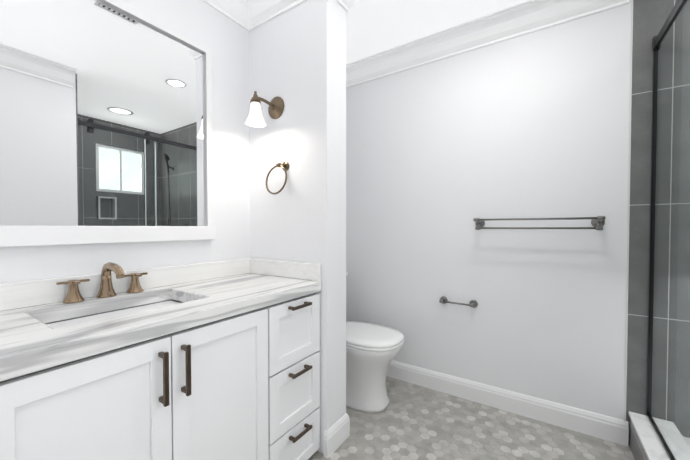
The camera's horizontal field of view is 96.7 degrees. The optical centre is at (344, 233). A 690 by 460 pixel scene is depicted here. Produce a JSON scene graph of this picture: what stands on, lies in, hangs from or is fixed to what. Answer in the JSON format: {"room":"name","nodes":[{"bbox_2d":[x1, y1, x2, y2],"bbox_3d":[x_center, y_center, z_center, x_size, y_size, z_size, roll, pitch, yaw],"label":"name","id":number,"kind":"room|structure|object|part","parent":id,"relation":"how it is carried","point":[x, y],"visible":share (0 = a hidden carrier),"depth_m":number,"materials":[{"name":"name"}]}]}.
{"room":"bathroom","nodes":[
{"label":"bathroom","id":0,"kind":"room"},
{"bbox_2d":[0,0,249,282],"bbox_3d":[-0.925,-0.101,1.448,0.100,2.500,3.210,1,1,33],"label":"wall","id":1,"kind":"structure","parent":0,"point":[224,37],"depth_m":1.67,"materials":[{"name":"paint"}]},
{"bbox_2d":[0,0,215,246],"bbox_3d":[-1.057,-0.464,1.115,0.036,1.013,1.272,1,1,33],"label":"mirror","id":2,"kind":"object","parent":1,"relation":"attached to","point":[106,123],"visible":0.96,"depth_m":1.24,"materials":[{"name":"white mirror"}]},
{"bbox_2d":[0,258,320,310],"bbox_3d":[-0.774,0.210,1.090,0.548,0.090,1.534,1,1,33],"label":"backsplash","id":3,"kind":"structure","parent":1,"relation":"attached to","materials":[{"name":"stone"}]},
{"bbox_2d":[202,0,261,30],"bbox_3d":[-1.105,-1.275,0.972,0.100,0.135,2.055,1,1,33],"label":"crown molding","id":4,"kind":"structure","parent":1,"relation":"attached to","point":[235,10],"depth_m":1.74,"materials":[{"name":"white paint"}]},
{"bbox_2d":[249,0,345,452],"bbox_3d":[-0.287,-0.108,1.794,0.585,2.500,0.180,1,1,33],"label":"wall","id":5,"kind":"structure","parent":0,"point":[297,59],"depth_m":1.65,"materials":[{"name":"paint"}]},
{"bbox_2d":[245,91,283,126],"bbox_3d":[-0.445,-0.674,1.657,0.124,0.195,0.202,1,1,33],"label":"sconce","id":6,"kind":"object","parent":5,"relation":"attached to","point":[275,111],"visible":1,"depth_m":1.65,"materials":[{"name":"white glass"}]},
{"bbox_3d":[-0.471,-0.632,1.618,0.106,0.113,0.106,1,1,33],"label":"lamp shade","id":7,"kind":"part","parent":6,"relation":"part of","materials":[{"name":"white glass"}]},
{"bbox_2d":[246,0,306,23],"bbox_3d":[-0.269,-1.287,1.600,0.565,0.135,0.115,1,1,33],"label":"crown molding","id":8,"kind":"structure","parent":5,"relation":"attached to","point":[260,11],"depth_m":1.73,"materials":[{"name":"white paint"}]},
{"bbox_2d":[266,161,288,194],"bbox_3d":[-0.360,-0.304,1.681,0.159,0.190,0.080,1,1,33],"label":"towel ring","id":9,"kind":"object","parent":5,"relation":"attached to","point":[284,166],"visible":1,"depth_m":1.67,"materials":[{"name":"gold metal"}]},
{"bbox_2d":[325,413,349,439],"bbox_3d":[-0.215,1.075,1.884,0.570,0.131,0.015,1,1,33],"label":"baseboard","id":10,"kind":"structure","parent":5,"relation":"attached to","point":[341,429],"depth_m":1.67,"materials":[{"name":"white paint"}]},
{"bbox_2d":[336,0,358,12],"bbox_3d":[-0.123,-1.291,1.822,0.565,0.135,0.115,1,1,33],"label":"crown molding","id":11,"kind":"structure","parent":5,"relation":"attached to","point":[346,4],"depth_m":1.67,"materials":[{"name":"white paint"}]},
{"bbox_2d":[346,0,528,63],"bbox_3d":[0.402,-1.385,0.548,3.280,0.100,3.210,1,1,33],"label":"ceiling","id":12,"kind":"structure","parent":0,"point":[373,27],"depth_m":1.95,"materials":[{"name":"paint"}]},
{"bbox_2d":[308,376,634,459],"bbox_3d":[0.402,1.215,0.597,3.280,0.100,3.210,1,1,33],"label":"floor","id":13,"kind":"structure","parent":0,"point":[411,421],"depth_m":1.73,"materials":[{"name":"tile"}]},
{"bbox_2d":[0,290,320,459],"bbox_3d":[-0.756,0.733,1.096,0.582,0.845,1.522,1,1,33],"label":"bathroom vanity","id":14,"kind":"object","parent":13,"relation":"on","point":[217,360],"depth_m":0.99,"materials":[{"name":"white paint"}]},
{"bbox_3d":[-0.663,0.728,0.806,0.010,0.694,0.282,1,1,33],"label":"door panel","id":15,"kind":"part","parent":14,"relation":"part of","materials":[{"name":"white paint"}]},
{"bbox_3d":[-0.659,0.728,0.804,0.020,0.806,0.394,1,1,33],"label":"door","id":16,"kind":"part","parent":14,"relation":"part of","materials":[{"name":"white paint"}]},
{"bbox_2d":[0,270,320,377],"bbox_3d":[-0.772,0.284,1.090,0.552,0.057,1.534,1,1,33],"label":"countertop","id":17,"kind":"structure","parent":14,"relation":"on","point":[27,338],"depth_m":1.02,"materials":[{"name":"white stone"}]},
{"bbox_2d":[56,262,147,301],"bbox_3d":[-0.913,0.183,1.199,0.195,0.140,0.298,1,1,33],"label":"faucet","id":18,"kind":"object","parent":17,"relation":"on","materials":[{"name":"gold metal"}]},
{"bbox_2d":[48,298,179,325],"bbox_3d":[-0.791,0.381,1.117,0.350,0.161,0.500,1,1,33],"label":"sink","id":19,"kind":"object","parent":17,"relation":"in","point":[159,301],"depth_m":1.19,"materials":[{"name":"white ceramic"}]},
{"bbox_3d":[-0.543,0.434,0.919,0.038,0.160,0.014,1,1,33],"label":"pull door","id":20,"kind":"part","parent":14,"relation":"part of","materials":[{"name":"brown metal"}]},
{"bbox_3d":[-0.506,0.433,0.976,0.038,0.160,0.014,1,1,33],"label":"pull door","id":21,"kind":"part","parent":14,"relation":"part of","materials":[{"name":"brown metal"}]},
{"bbox_3d":[-0.440,0.722,1.136,0.020,0.806,0.394,1,1,33],"label":"door","id":22,"kind":"part","parent":14,"relation":"part of","materials":[{"name":"white paint"}]},
{"bbox_3d":[-0.444,0.722,1.139,0.010,0.694,0.282,1,1,33],"label":"door panel","id":23,"kind":"part","parent":14,"relation":"part of","materials":[{"name":"white paint"}]},
{"bbox_3d":[-0.233,0.459,1.445,0.020,0.293,0.342,1,1,33],"label":"drawer","id":24,"kind":"part","parent":14,"relation":"part of","materials":[{"name":"white paint"}]},
{"bbox_3d":[-0.233,0.756,1.450,0.020,0.285,0.342,1,1,33],"label":"drawer","id":25,"kind":"part","parent":14,"relation":"part of","materials":[{"name":"white paint"}]},
{"bbox_3d":[-0.233,1.013,1.455,0.020,0.212,0.342,1,1,33],"label":"drawer","id":26,"kind":"part","parent":14,"relation":"part of","materials":[{"name":"white paint"}]},
{"bbox_3d":[-0.237,0.459,1.448,0.010,0.181,0.230,1,1,33],"label":"drawer panel","id":27,"kind":"part","parent":14,"relation":"part of","materials":[{"name":"white paint"}]},
{"bbox_3d":[-0.237,0.756,1.453,0.010,0.173,0.230,1,1,33],"label":"drawer panel","id":28,"kind":"part","parent":14,"relation":"part of","materials":[{"name":"white paint"}]},
{"bbox_3d":[-0.237,1.013,1.458,0.010,0.116,0.246,1,1,33],"label":"drawer panel","id":29,"kind":"part","parent":14,"relation":"part of","materials":[{"name":"white paint"}]},
{"bbox_2d":[346,271,403,412],"bbox_3d":[0.043,0.718,2.148,0.746,0.835,0.450,1,1,33],"label":"toilet","id":30,"kind":"object","parent":13,"relation":"on","point":[372,351],"visible":0.35,"depth_m":1.97,"materials":[{"name":"white ceramic"}]},
{"bbox_3d":[0.054,0.925,2.145,0.704,0.422,0.394,1,1,33],"label":"bowl","id":31,"kind":"part","parent":30,"relation":"part of","materials":[{"name":"white ceramic"}]},
{"bbox_3d":[0.134,0.704,2.088,0.527,0.018,0.388,1,1,33],"label":"seat","id":32,"kind":"part","parent":30,"relation":"part of","materials":[{"name":"white"}]},
{"bbox_3d":[0.134,0.679,2.087,0.527,0.030,0.388,1,1,33],"label":"lid","id":33,"kind":"part","parent":30,"relation":"part of","materials":[{"name":"white"}]},
{"bbox_2d":[628,0,689,459],"bbox_3d":[1.582,0.074,0.852,0.958,2.171,1.248,1,1,33],"label":"shower enclosure","id":34,"kind":"object","parent":13,"relation":"on","point":[652,438],"visible":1,"depth_m":1.47,"materials":[{"name":"tile"}]},
{"bbox_3d":[1.395,0.955,1.311,0.014,0.012,0.675,1,1,33],"label":"sill","id":35,"kind":"part","parent":34,"relation":"part of","materials":[{"name":"white stone"}]},
{"bbox_2d":[346,0,630,419],"bbox_3d":[0.759,-0.115,2.199,1.885,2.500,0.100,1,1,33],"label":"wall","id":36,"kind":"structure","parent":0,"point":[441,154],"depth_m":1.96,"materials":[{"name":"paint"}]},
{"bbox_2d":[439,296,477,307],"bbox_3d":[0.770,0.477,2.104,0.252,0.052,0.064,1,1,33],"label":"toilet paper holder","id":37,"kind":"object","parent":36,"relation":"attached to","point":[473,303],"visible":1,"depth_m":2.08,"materials":[{"name":"grey metal"}]},
{"bbox_2d":[346,0,629,87],"bbox_3d":[0.698,-1.296,2.098,1.870,0.135,0.100,1,1,33],"label":"crown molding","id":38,"kind":"structure","parent":36,"relation":"attached to","point":[526,17],"depth_m":1.99,"materials":[{"name":"white paint"}]},
{"bbox_2d":[387,360,628,446],"bbox_3d":[0.732,1.070,2.170,1.895,0.131,0.015,1,1,33],"label":"baseboard","id":39,"kind":"structure","parent":36,"relation":"attached to","point":[589,423],"depth_m":1.92,"materials":[{"name":"white paint"}]},
{"bbox_2d":[473,216,604,229],"bbox_3d":[1.117,-0.057,1.821,0.670,0.077,0.136,1,1,33],"label":"towel rail","id":40,"kind":"object","parent":36,"relation":"attached to","point":[597,222],"visible":1,"depth_m":1.75,"materials":[{"name":"grey metal"}]},
{"bbox_2d":[624,0,632,421],"bbox_3d":[1.518,-0.105,1.643,0.008,2.500,0.014,1,1,33],"label":"trim","id":41,"kind":"structure","parent":36,"relation":"attached to","point":[628,212],"depth_m":1.64,"materials":[{"name":"white paint"}]},
{"bbox_2d":[626,0,689,445],"bbox_3d":[2.086,-0.099,1.323,1.295,2.500,0.100,1,1,33],"label":"tiled wall","id":42,"kind":"structure","parent":0,"point":[650,17],"depth_m":1.57,"materials":[{"name":"grey tile"}]}
]}

